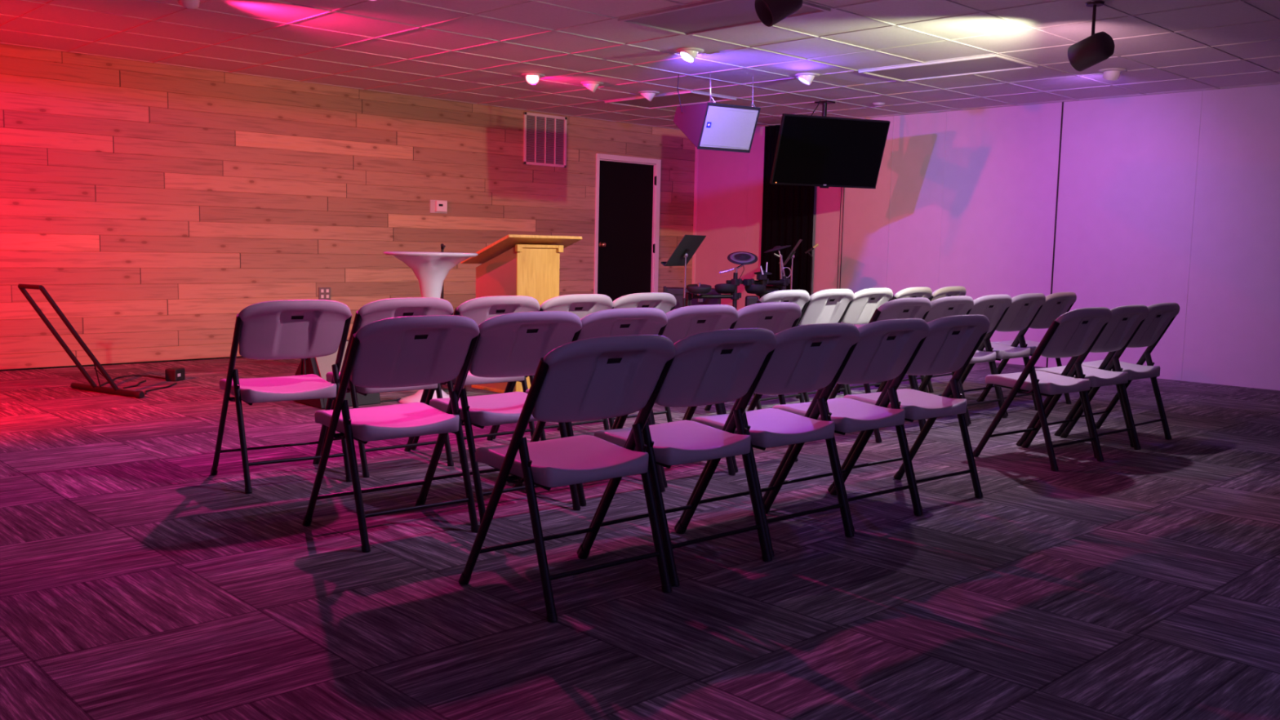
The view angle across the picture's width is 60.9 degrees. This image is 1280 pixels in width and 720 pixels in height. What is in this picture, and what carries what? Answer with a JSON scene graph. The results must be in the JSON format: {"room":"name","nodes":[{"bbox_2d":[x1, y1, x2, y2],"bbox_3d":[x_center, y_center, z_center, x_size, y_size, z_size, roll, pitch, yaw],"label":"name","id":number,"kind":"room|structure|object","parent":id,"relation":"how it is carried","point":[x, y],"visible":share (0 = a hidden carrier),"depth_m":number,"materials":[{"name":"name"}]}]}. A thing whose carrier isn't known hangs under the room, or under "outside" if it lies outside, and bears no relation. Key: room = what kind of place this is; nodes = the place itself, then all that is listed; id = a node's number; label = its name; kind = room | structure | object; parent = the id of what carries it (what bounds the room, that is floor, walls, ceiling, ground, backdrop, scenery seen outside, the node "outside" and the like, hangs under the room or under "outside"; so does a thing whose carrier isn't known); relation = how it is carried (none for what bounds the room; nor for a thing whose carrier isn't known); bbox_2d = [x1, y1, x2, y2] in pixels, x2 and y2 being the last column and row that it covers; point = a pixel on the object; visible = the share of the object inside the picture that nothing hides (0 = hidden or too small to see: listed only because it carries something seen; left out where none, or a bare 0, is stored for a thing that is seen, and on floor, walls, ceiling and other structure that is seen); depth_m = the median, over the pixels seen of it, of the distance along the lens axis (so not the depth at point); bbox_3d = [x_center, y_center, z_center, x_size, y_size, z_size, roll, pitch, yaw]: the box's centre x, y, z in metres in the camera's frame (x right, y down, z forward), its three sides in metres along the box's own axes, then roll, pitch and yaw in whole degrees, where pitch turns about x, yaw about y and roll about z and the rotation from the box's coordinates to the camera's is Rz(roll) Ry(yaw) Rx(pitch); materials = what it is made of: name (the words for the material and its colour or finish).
{"room":"house of worship","nodes":[
{"label":"house of worship","id":0,"kind":"room"},
{"bbox_2d":[0,43,695,370],"bbox_3d":[-4.090,-1.203,9.008,13.048,2.458,0.120,-4,8,-44],"label":"wall","id":1,"kind":"structure","parent":0,"point":[154,205],"depth_m":9.46,"materials":[{"name":"brown wood"}]},
{"bbox_2d":[318,287,330,299],"bbox_3d":[-2.925,-0.616,10.111,0.116,0.116,0.013,-4,8,-44],"label":"power outlet","id":2,"kind":"object","parent":1,"relation":"attached to","point":[324,293],"visible":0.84,"depth_m":10.11,"materials":[{"name":"plastic"}]},
{"bbox_2d":[430,200,447,213],"bbox_3d":[-2.001,-1.530,10.870,0.200,0.130,0.038,-4,8,-44],"label":"thermostat","id":3,"kind":"object","parent":1,"relation":"attached to","point":[436,206],"visible":1,"depth_m":10.85,"materials":[{"name":"white plastic"}]},
{"bbox_2d":[523,111,566,167],"bbox_3d":[-1.019,-2.363,11.727,0.580,0.544,0.018,-4,8,-44],"label":"air vent","id":4,"kind":"object","parent":1,"relation":"in","point":[544,135],"visible":1,"depth_m":11.72,"materials":[{"name":"white metal"}]},
{"bbox_2d":[593,153,661,302],"bbox_3d":[-0.157,-1.318,12.715,1.016,2.081,0.111,-4,8,-44],"label":"door","id":5,"kind":"structure","parent":1,"relation":"in","point":[628,193],"depth_m":12.70,"materials":[{"name":"black paint"}]},
{"bbox_2d":[0,356,1279,719],"bbox_3d":[0.257,0.638,4.605,13.448,0.100,12.933,-4,8,-44],"label":"floor","id":6,"kind":"structure","parent":0,"point":[138,581],"depth_m":3.48,"materials":[{"name":"carpet"}]},
{"bbox_2d":[17,284,144,398],"bbox_3d":[-3.671,-0.121,7.071,0.751,0.740,0.486,5,7,30],"label":"keyboard stand","id":7,"kind":"object","parent":6,"relation":"on","point":[92,386],"visible":1,"depth_m":7.11,"materials":[{"name":"brown metal"}]},
{"bbox_2d":[98,374,165,386],"bbox_3d":[-3.780,0.147,7.905,0.385,0.018,0.605,5,7,29],"label":"power cable","id":8,"kind":"object","parent":6,"relation":"on","point":[129,375],"visible":0.71,"depth_m":8.13,"materials":[{"name":"black rubber"}]},
{"bbox_2d":[123,379,146,388],"bbox_3d":[-3.563,0.172,7.728,0.047,0.012,0.414,1,6,-5],"label":"power cable","id":9,"kind":"object","parent":6,"relation":"on","point":[139,383],"visible":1,"depth_m":7.64,"materials":[{"name":"black rubber"}]},
{"bbox_2d":[144,382,177,394],"bbox_3d":[-3.333,0.196,7.552,0.062,0.012,0.556,1,6,-1],"label":"power cable","id":10,"kind":"object","parent":6,"relation":"on","point":[165,387],"visible":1,"depth_m":7.53,"materials":[{"name":"black rubber"}]},
{"bbox_2d":[164,367,185,381],"bbox_3d":[-3.418,0.106,8.015,0.092,0.090,0.120,2,6,11],"label":"power adapter","id":11,"kind":"object","parent":6,"relation":"on","point":[175,374],"visible":1,"depth_m":7.96,"materials":[{"name":"plastic"}]},
{"bbox_2d":[210,299,351,493],"bbox_3d":[-1.571,0.130,4.793,0.496,0.815,0.516,-3,7,-37],"label":"folding chair","id":12,"kind":"object","parent":6,"relation":"on","point":[288,329],"visible":0.98,"depth_m":4.65,"materials":[{"name":"beige plastic"}]},
{"bbox_2d":[293,339,380,408],"bbox_3d":[-1.982,0.077,7.068,0.447,0.407,0.400,-4,8,-44],"label":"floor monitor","id":13,"kind":"object","parent":6,"relation":"on","point":[320,366],"visible":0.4,"depth_m":6.92,"materials":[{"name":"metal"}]},
{"bbox_2d":[315,341,348,382],"bbox_3d":[-1.893,0.036,7.005,0.380,0.296,0.182,-4,8,-44],"label":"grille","id":14,"kind":"object","parent":13,"relation":"attached to","point":[323,364],"depth_m":6.91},
{"bbox_2d":[320,297,453,477],"bbox_3d":[-1.191,0.101,5.148,0.496,0.815,0.516,-4,8,-41],"label":"folding chair","id":15,"kind":"object","parent":6,"relation":"on","point":[380,309],"visible":0.5,"depth_m":4.94,"materials":[{"name":"beige plastic"}]},
{"bbox_2d":[302,315,479,551],"bbox_3d":[-0.898,0.229,3.983,0.496,0.815,0.516,-4,8,-41],"label":"folding chair","id":16,"kind":"object","parent":6,"relation":"on","point":[407,351],"visible":1,"depth_m":3.85,"materials":[{"name":"beige plastic"}]},
{"bbox_2d":[380,386,466,402],"bbox_3d":[-1.411,0.244,7.484,0.247,0.012,0.990,5,7,29],"label":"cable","id":17,"kind":"object","parent":6,"relation":"on","point":[390,400],"visible":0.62,"depth_m":7.21,"materials":[{"name":"black rubber"}]},
{"bbox_2d":[382,251,478,404],"bbox_3d":[-1.383,-0.218,7.204,0.616,0.990,0.616,-4,8,-44],"label":"table","id":18,"kind":"object","parent":6,"relation":"on","point":[430,268],"visible":0.62,"depth_m":7.06,"materials":[{"name":"white plastic"}]},
{"bbox_2d":[440,243,453,391],"bbox_3d":[-1.412,-0.306,7.779,0.260,1.044,0.260,-4,8,-44],"label":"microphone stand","id":19,"kind":"object","parent":6,"relation":"on","point":[443,387],"visible":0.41,"depth_m":7.75,"materials":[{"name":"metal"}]},
{"bbox_2d":[410,295,540,462],"bbox_3d":[-0.819,0.071,5.504,0.496,0.815,0.516,-4,8,-42],"label":"folding chair","id":20,"kind":"object","parent":6,"relation":"on","point":[480,309],"visible":0.32,"depth_m":5.32,"materials":[{"name":"beige plastic"}]},
{"bbox_2d":[423,311,582,524],"bbox_3d":[-0.546,0.199,4.346,0.496,0.815,0.516,-4,8,-41],"label":"folding chair","id":21,"kind":"object","parent":6,"relation":"on","point":[513,344],"visible":0.76,"depth_m":4.17,"materials":[{"name":"beige plastic"}]},
{"bbox_2d":[460,234,582,393],"bbox_3d":[-0.866,-0.339,7.857,0.655,1.117,0.596,-4,8,-44],"label":"lectern","id":22,"kind":"object","parent":6,"relation":"on","point":[513,264],"visible":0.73,"depth_m":7.68,"materials":[{"name":"brown wood"}]},
{"bbox_2d":[493,293,613,440],"bbox_3d":[-0.460,0.042,5.861,0.496,0.815,0.516,-4,8,-43],"label":"folding chair","id":23,"kind":"object","parent":6,"relation":"on","point":[582,305],"visible":0.23,"depth_m":5.67,"materials":[{"name":"beige plastic"}]},
{"bbox_2d":[458,334,675,622],"bbox_3d":[-0.209,0.312,3.333,0.496,0.815,0.516,-4,8,-41],"label":"folding chair","id":24,"kind":"object","parent":6,"relation":"on","point":[602,377],"visible":1,"depth_m":3.20,"materials":[{"name":"beige plastic"}]},
{"bbox_2d":[512,307,667,506],"bbox_3d":[-0.198,0.168,4.706,0.496,0.815,0.516,-4,8,-41],"label":"folding chair","id":25,"kind":"object","parent":6,"relation":"on","point":[626,321],"visible":0.39,"depth_m":4.49,"materials":[{"name":"beige plastic"}]},
{"bbox_2d":[608,292,676,429],"bbox_3d":[-0.110,0.013,6.208,0.496,0.815,0.516,-4,8,-43],"label":"folding chair","id":26,"kind":"object","parent":6,"relation":"on","point":[665,302],"visible":0.31,"depth_m":6.01,"materials":[{"name":"beige plastic"}]},
{"bbox_2d":[611,304,738,487],"bbox_3d":[0.139,0.137,5.075,0.496,0.815,0.516,-4,8,-42],"label":"folding chair","id":27,"kind":"object","parent":6,"relation":"on","point":[682,322],"visible":0.41,"depth_m":4.88,"materials":[{"name":"beige plastic"}]},
{"bbox_2d":[577,328,777,586],"bbox_3d":[0.141,0.283,3.680,0.496,0.815,0.516,-4,8,-42],"label":"folding chair","id":28,"kind":"object","parent":6,"relation":"on","point":[710,367],"visible":0.84,"depth_m":3.56,"materials":[{"name":"beige plastic"}]},
{"bbox_2d":[660,234,706,306],"bbox_3d":[0.432,-0.515,9.566,0.543,1.156,0.505,-4,8,-44],"label":"music stand","id":29,"kind":"object","parent":6,"relation":"on","point":[688,246],"visible":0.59,"depth_m":9.54,"materials":[{"name":"brown metal"}]},
{"bbox_2d":[662,286,720,309],"bbox_3d":[0.501,-0.385,10.725,0.554,0.655,0.362,1,6,0],"label":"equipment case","id":30,"kind":"object","parent":6,"relation":"on","point":[677,292],"visible":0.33,"depth_m":10.54,"materials":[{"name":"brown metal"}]},
{"bbox_2d":[684,244,791,308],"bbox_3d":[0.968,-0.541,10.262,1.255,1.096,0.411,-3,7,-37],"label":"drum kit","id":31,"kind":"object","parent":6,"relation":"on","point":[761,286],"visible":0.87,"depth_m":10.14,"materials":[{"name":"brown metal"}]},
{"bbox_2d":[682,302,801,471],"bbox_3d":[0.483,0.107,5.432,0.496,0.815,0.516,-4,8,-42],"label":"folding chair","id":32,"kind":"object","parent":6,"relation":"on","point":[775,317],"visible":0.34,"depth_m":5.25,"materials":[{"name":"beige plastic"}]},
{"bbox_2d":[704,289,809,410],"bbox_3d":[0.779,-0.057,7.056,0.496,0.815,0.516,-4,8,-44],"label":"folding chair","id":33,"kind":"object","parent":6,"relation":"on","point":[801,297],"visible":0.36,"depth_m":6.87,"materials":[{"name":"beige plastic"}]},
{"bbox_2d":[674,322,859,556],"bbox_3d":[0.486,0.255,4.024,0.496,0.815,0.516,-4,8,-41],"label":"folding chair","id":34,"kind":"object","parent":6,"relation":"on","point":[808,357],"visible":0.82,"depth_m":3.92,"materials":[{"name":"beige plastic"}]},
{"bbox_2d":[778,239,801,289],"bbox_3d":[1.462,-0.649,11.076,0.462,1.152,0.531,1,6,-7],"label":"music stand","id":35,"kind":"object","parent":6,"relation":"on","point":[791,255],"visible":0.44,"depth_m":11.04,"materials":[{"name":"brown metal"}]},
{"bbox_2d":[760,288,853,402],"bbox_3d":[1.133,-0.086,7.408,0.496,0.815,0.516,-4,8,-44],"label":"folding chair","id":36,"kind":"object","parent":6,"relation":"on","point":[829,305],"visible":0.52,"depth_m":7.22,"materials":[{"name":"beige plastic"}]},
{"bbox_2d":[804,243,818,295],"bbox_3d":[1.812,-0.674,11.566,0.240,1.125,0.240,-4,8,-44],"label":"boom microphone","id":37,"kind":"object","parent":6,"relation":"on","point":[817,244],"visible":0.44,"depth_m":11.52,"materials":[{"name":"brown metal"}]},
{"bbox_2d":[762,318,928,532],"bbox_3d":[0.832,0.225,4.374,0.496,0.815,0.516,-4,8,-41],"label":"folding chair","id":38,"kind":"object","parent":6,"relation":"on","point":[885,350],"visible":0.77,"depth_m":4.28,"materials":[{"name":"beige plastic"}]},
{"bbox_2d":[838,288,893,395],"bbox_3d":[1.480,-0.117,7.767,0.496,0.815,0.516,-4,8,-44],"label":"folding chair","id":39,"kind":"object","parent":6,"relation":"on","point":[865,302],"visible":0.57,"depth_m":7.57,"materials":[{"name":"beige plastic"}]},
{"bbox_2d":[828,297,931,443],"bbox_3d":[1.359,0.034,6.309,0.496,0.815,0.516,-4,8,-42],"label":"folding chair","id":40,"kind":"object","parent":6,"relation":"on","point":[913,307],"visible":0.41,"depth_m":6.09,"materials":[{"name":"beige plastic"}]},
{"bbox_2d":[840,286,932,392],"bbox_3d":[1.864,-0.150,8.161,0.496,0.815,0.516,-5,8,-45],"label":"folding chair","id":41,"kind":"object","parent":6,"relation":"on","point":[920,291],"visible":0.2,"depth_m":7.95,"materials":[{"name":"beige plastic"}]},
{"bbox_2d":[827,314,990,510],"bbox_3d":[1.185,0.196,4.725,0.496,0.815,0.516,-4,8,-40],"label":"folding chair","id":42,"kind":"object","parent":6,"relation":"on","point":[951,343],"visible":0.79,"depth_m":4.64,"materials":[{"name":"beige plastic"}]},
{"bbox_2d":[875,295,973,432],"bbox_3d":[1.714,0.004,6.668,0.496,0.815,0.516,-4,8,-42],"label":"folding chair","id":43,"kind":"object","parent":6,"relation":"on","point":[942,307],"visible":0.34,"depth_m":6.47,"materials":[{"name":"beige plastic"}]},
{"bbox_2d":[915,285,966,392],"bbox_3d":[2.225,-0.179,8.520,0.496,0.815,0.516,-5,8,-45],"label":"folding chair","id":44,"kind":"object","parent":6,"relation":"on","point":[957,291],"visible":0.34,"depth_m":8.26,"materials":[{"name":"beige plastic"}]},
{"bbox_2d":[918,294,1012,424],"bbox_3d":[2.068,-0.026,7.027,0.496,0.815,0.516,-4,8,-43],"label":"folding chair","id":45,"kind":"object","parent":6,"relation":"on","point":[994,307],"visible":0.56,"depth_m":6.94,"materials":[{"name":"beige plastic"}]},
{"bbox_2d":[960,293,1045,416],"bbox_3d":[2.419,-0.057,7.390,0.496,0.815,0.516,-4,8,-43],"label":"folding chair","id":46,"kind":"object","parent":6,"relation":"on","point":[1024,308],"visible":0.67,"depth_m":7.27,"materials":[{"name":"beige plastic"}]},
{"bbox_2d":[976,292,1076,404],"bbox_3d":[2.770,-0.087,7.745,0.496,0.815,0.516,-4,8,-43],"label":"folding chair","id":47,"kind":"object","parent":6,"relation":"on","point":[1056,304],"visible":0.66,"depth_m":7.58,"materials":[{"name":"beige plastic"}]},
{"bbox_2d":[973,306,1111,471],"bbox_3d":[2.093,0.121,5.626,0.496,0.815,0.516,-4,8,-39],"label":"folding chair","id":48,"kind":"object","parent":6,"relation":"on","point":[1074,333],"visible":0.99,"depth_m":5.50,"materials":[{"name":"beige plastic"}]},
{"bbox_2d":[1015,304,1148,458],"bbox_3d":[2.447,0.092,5.978,0.496,0.815,0.516,-4,8,-40],"label":"folding chair","id":49,"kind":"object","parent":6,"relation":"on","point":[1125,322],"visible":0.83,"depth_m":5.90,"materials":[{"name":"beige plastic"}]},
{"bbox_2d":[1053,302,1179,447],"bbox_3d":[2.795,0.061,6.337,0.496,0.815,0.516,-4,8,-41],"label":"folding chair","id":50,"kind":"object","parent":6,"relation":"on","point":[1160,317],"visible":0.77,"depth_m":6.27,"materials":[{"name":"beige plastic"}]},
{"bbox_2d":[0,0,1279,129],"bbox_3d":[0.311,-1.906,4.339,13.448,0.105,12.933,-4,8,-44],"label":"ceiling","id":51,"kind":"structure","parent":0,"point":[471,51],"depth_m":7.71,"materials":[{"name":"tile"}]},
{"bbox_2d":[177,0,199,8],"bbox_3d":[-2.621,-2.121,6.343,0.196,0.151,0.196,-4,8,-44],"label":"recessed light","id":52,"kind":"object","parent":51,"relation":"in","point":[191,4],"visible":1,"depth_m":6.33,"materials":[{"name":"paint"}]},
{"bbox_2d":[521,72,545,84],"bbox_3d":[-0.892,-2.373,9.095,0.196,0.153,0.196,-4,8,-44],"label":"recessed light","id":53,"kind":"object","parent":51,"relation":"in","point":[531,78],"visible":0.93,"depth_m":9.06,"materials":[{"name":"paint"}]},
{"bbox_2d":[581,81,603,92],"bbox_3d":[-0.417,-2.401,9.479,0.196,0.147,0.196,-4,8,-44],"label":"recessed light","id":54,"kind":"object","parent":51,"relation":"in","point":[592,86],"visible":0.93,"depth_m":9.43,"materials":[{"name":"paint"}]},
{"bbox_2d":[638,90,659,101],"bbox_3d":[0.082,-2.444,9.983,0.196,0.148,0.196,-4,8,-44],"label":"recessed light","id":55,"kind":"object","parent":51,"relation":"in","point":[649,95],"visible":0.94,"depth_m":9.94,"materials":[{"name":"paint"}]},
{"bbox_2d":[604,90,736,109],"bbox_3d":[0.280,-2.491,10.454,0.616,0.020,1.164,-4,8,-44],"label":"recessed light","id":56,"kind":"object","parent":51,"relation":"in","point":[686,98],"visible":0.93,"depth_m":10.45,"materials":[{"name":"paint"}]},
{"bbox_2d":[612,93,728,107],"bbox_3d":[0.280,-2.496,10.454,0.566,0.010,1.114,-4,8,-44],"label":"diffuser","id":57,"kind":"object","parent":56,"relation":"attached to","point":[671,100],"depth_m":10.45,"materials":[{"name":"white plastic"}]},
{"bbox_2d":[676,74,682,112],"bbox_3d":[0.323,-2.179,8.909,0.027,0.309,0.055,-4,8,-44],"label":"cable","id":58,"kind":"object","parent":51,"relation":"hanging from","point":[678,74],"visible":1,"depth_m":8.91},
{"bbox_2d":[676,47,703,62],"bbox_3d":[0.360,-2.208,7.797,0.196,0.145,0.196,-4,8,-44],"label":"recessed light","id":59,"kind":"object","parent":51,"relation":"in","point":[688,54],"visible":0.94,"depth_m":7.76,"materials":[{"name":"paint"}]},
{"bbox_2d":[673,71,760,152],"bbox_3d":[0.629,-2.025,8.973,0.513,0.616,0.530,-2,7,-29],"label":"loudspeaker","id":60,"kind":"object","parent":51,"relation":"hanging from","point":[708,126],"visible":1,"depth_m":8.82,"materials":[{"name":"plastic"}]},
{"bbox_2d":[697,102,760,152],"bbox_3d":[0.720,-1.877,8.821,0.513,0.357,0.149,-2,7,-29],"label":"grille","id":61,"kind":"object","parent":60,"relation":"attached to","point":[720,126],"depth_m":8.80,"materials":[{"name":"white plastic"}]},
{"bbox_2d":[617,0,831,35],"bbox_3d":[0.487,-2.078,6.557,0.616,0.020,1.164,-4,8,-44],"label":"recessed light","id":62,"kind":"object","parent":51,"relation":"in","point":[710,15],"visible":0.93,"depth_m":6.62,"materials":[{"name":"paint"}]},
{"bbox_2d":[754,0,802,26],"bbox_3d":[0.706,-1.831,5.531,0.245,0.279,0.158,-1,6,-19],"label":"spotlight","id":63,"kind":"object","parent":51,"relation":"hanging from","point":[770,12],"visible":1,"depth_m":5.50,"materials":[{"name":"black metal"}]},
{"bbox_2d":[795,72,819,84],"bbox_3d":[1.350,-2.290,8.784,0.196,0.143,0.196,-4,8,-44],"label":"recessed light","id":64,"kind":"object","parent":51,"relation":"in","point":[806,78],"visible":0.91,"depth_m":8.74,"materials":[{"name":"paint"}]},
{"bbox_2d":[769,100,890,188],"bbox_3d":[1.736,-2.031,10.254,1.110,0.822,0.479,-1,6,-20],"label":"television","id":65,"kind":"object","parent":51,"relation":"hanging from","point":[823,151],"visible":1,"depth_m":10.13,"materials":[{"name":"black plastic"}]},
{"bbox_2d":[872,102,884,106],"bbox_3d":[2.276,-2.436,10.384,0.120,0.022,0.120,-4,8,-44],"label":"smoke detector","id":66,"kind":"object","parent":51,"relation":"attached to","point":[877,104],"visible":1,"depth_m":10.35,"materials":[{"name":"paint"}]},
{"bbox_2d":[858,53,1037,82],"bbox_3d":[2.336,-2.223,8.322,0.616,0.020,1.164,-4,8,-44],"label":"recessed light","id":67,"kind":"object","parent":51,"relation":"in","point":[990,63],"visible":1,"depth_m":8.29,"materials":[{"name":"paint"}]},
{"bbox_2d":[1067,0,1114,71],"bbox_3d":[2.530,-1.808,6.093,0.157,0.364,0.238,-3,7,-33],"label":"spotlight","id":68,"kind":"object","parent":51,"relation":"hanging from","point":[1096,48],"visible":1,"depth_m":6.05,"materials":[{"name":"black metal"}]},
{"bbox_2d":[1098,67,1126,80],"bbox_3d":[3.580,-2.187,8.255,0.196,0.146,0.196,-4,8,-44],"label":"recessed light","id":69,"kind":"object","parent":51,"relation":"in","point":[1113,73],"visible":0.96,"depth_m":8.22,"materials":[{"name":"paint"}]},
{"bbox_2d":[759,124,814,325],"bbox_3d":[1.665,-1.437,12.354,0.049,2.432,0.741,-4,8,-44],"label":"curtain","id":70,"kind":"object","parent":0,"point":[788,211],"visible":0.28,"depth_m":12.36,"materials":[{"name":"black fabric"}]},
{"bbox_2d":[694,84,1279,390],"bbox_3d":[5.032,-1.007,9.004,0.100,2.458,12.733,-4,8,-44],"label":"wall","id":71,"kind":"structure","parent":0,"point":[1127,166],"depth_m":9.95,"materials":[{"name":"white paint"}]},
{"bbox_2d":[691,146,698,284],"bbox_3d":[0.674,-1.566,13.442,0.012,2.458,0.044,-4,8,-44],"label":"trim","id":72,"kind":"structure","parent":71,"relation":"attached to","point":[696,155],"depth_m":13.40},
{"bbox_2d":[742,152,748,307],"bbox_3d":[1.248,-1.492,12.854,0.003,2.458,0.006,-4,8,-44],"label":"trim","id":73,"kind":"structure","parent":71,"relation":"attached to","point":[748,153],"depth_m":12.83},
{"bbox_2d":[836,187,844,288],"bbox_3d":[2.187,-1.373,11.864,0.007,2.428,0.041,-4,8,-44],"label":"trim","id":74,"kind":"structure","parent":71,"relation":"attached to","point":[841,188],"depth_m":11.86,"materials":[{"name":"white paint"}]},
{"bbox_2d":[885,120,893,288],"bbox_3d":[2.610,-1.314,11.439,0.004,2.458,0.004,-4,8,-44],"label":"trim","id":75,"kind":"structure","parent":71,"relation":"attached to","point":[893,120],"depth_m":11.40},
{"bbox_2d":[937,114,946,288],"bbox_3d":[3.036,-1.259,11.000,0.003,2.458,0.004,-4,8,-44],"label":"trim","id":76,"kind":"structure","parent":71,"relation":"attached to","point":[946,114],"depth_m":10.96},
{"bbox_2d":[1045,102,1063,367],"bbox_3d":[3.861,-1.151,10.143,0.004,2.458,0.014,-4,8,-44],"label":"trim","id":77,"kind":"structure","parent":71,"relation":"attached to","point":[1061,123],"depth_m":10.11,"materials":[{"name":"black metal"}]},
{"bbox_2d":[1180,90,1202,380],"bbox_3d":[4.695,-1.043,9.279,0.003,2.458,0.006,-4,8,-44],"label":"trim","id":78,"kind":"structure","parent":71,"relation":"attached to","point":[1202,91],"depth_m":9.28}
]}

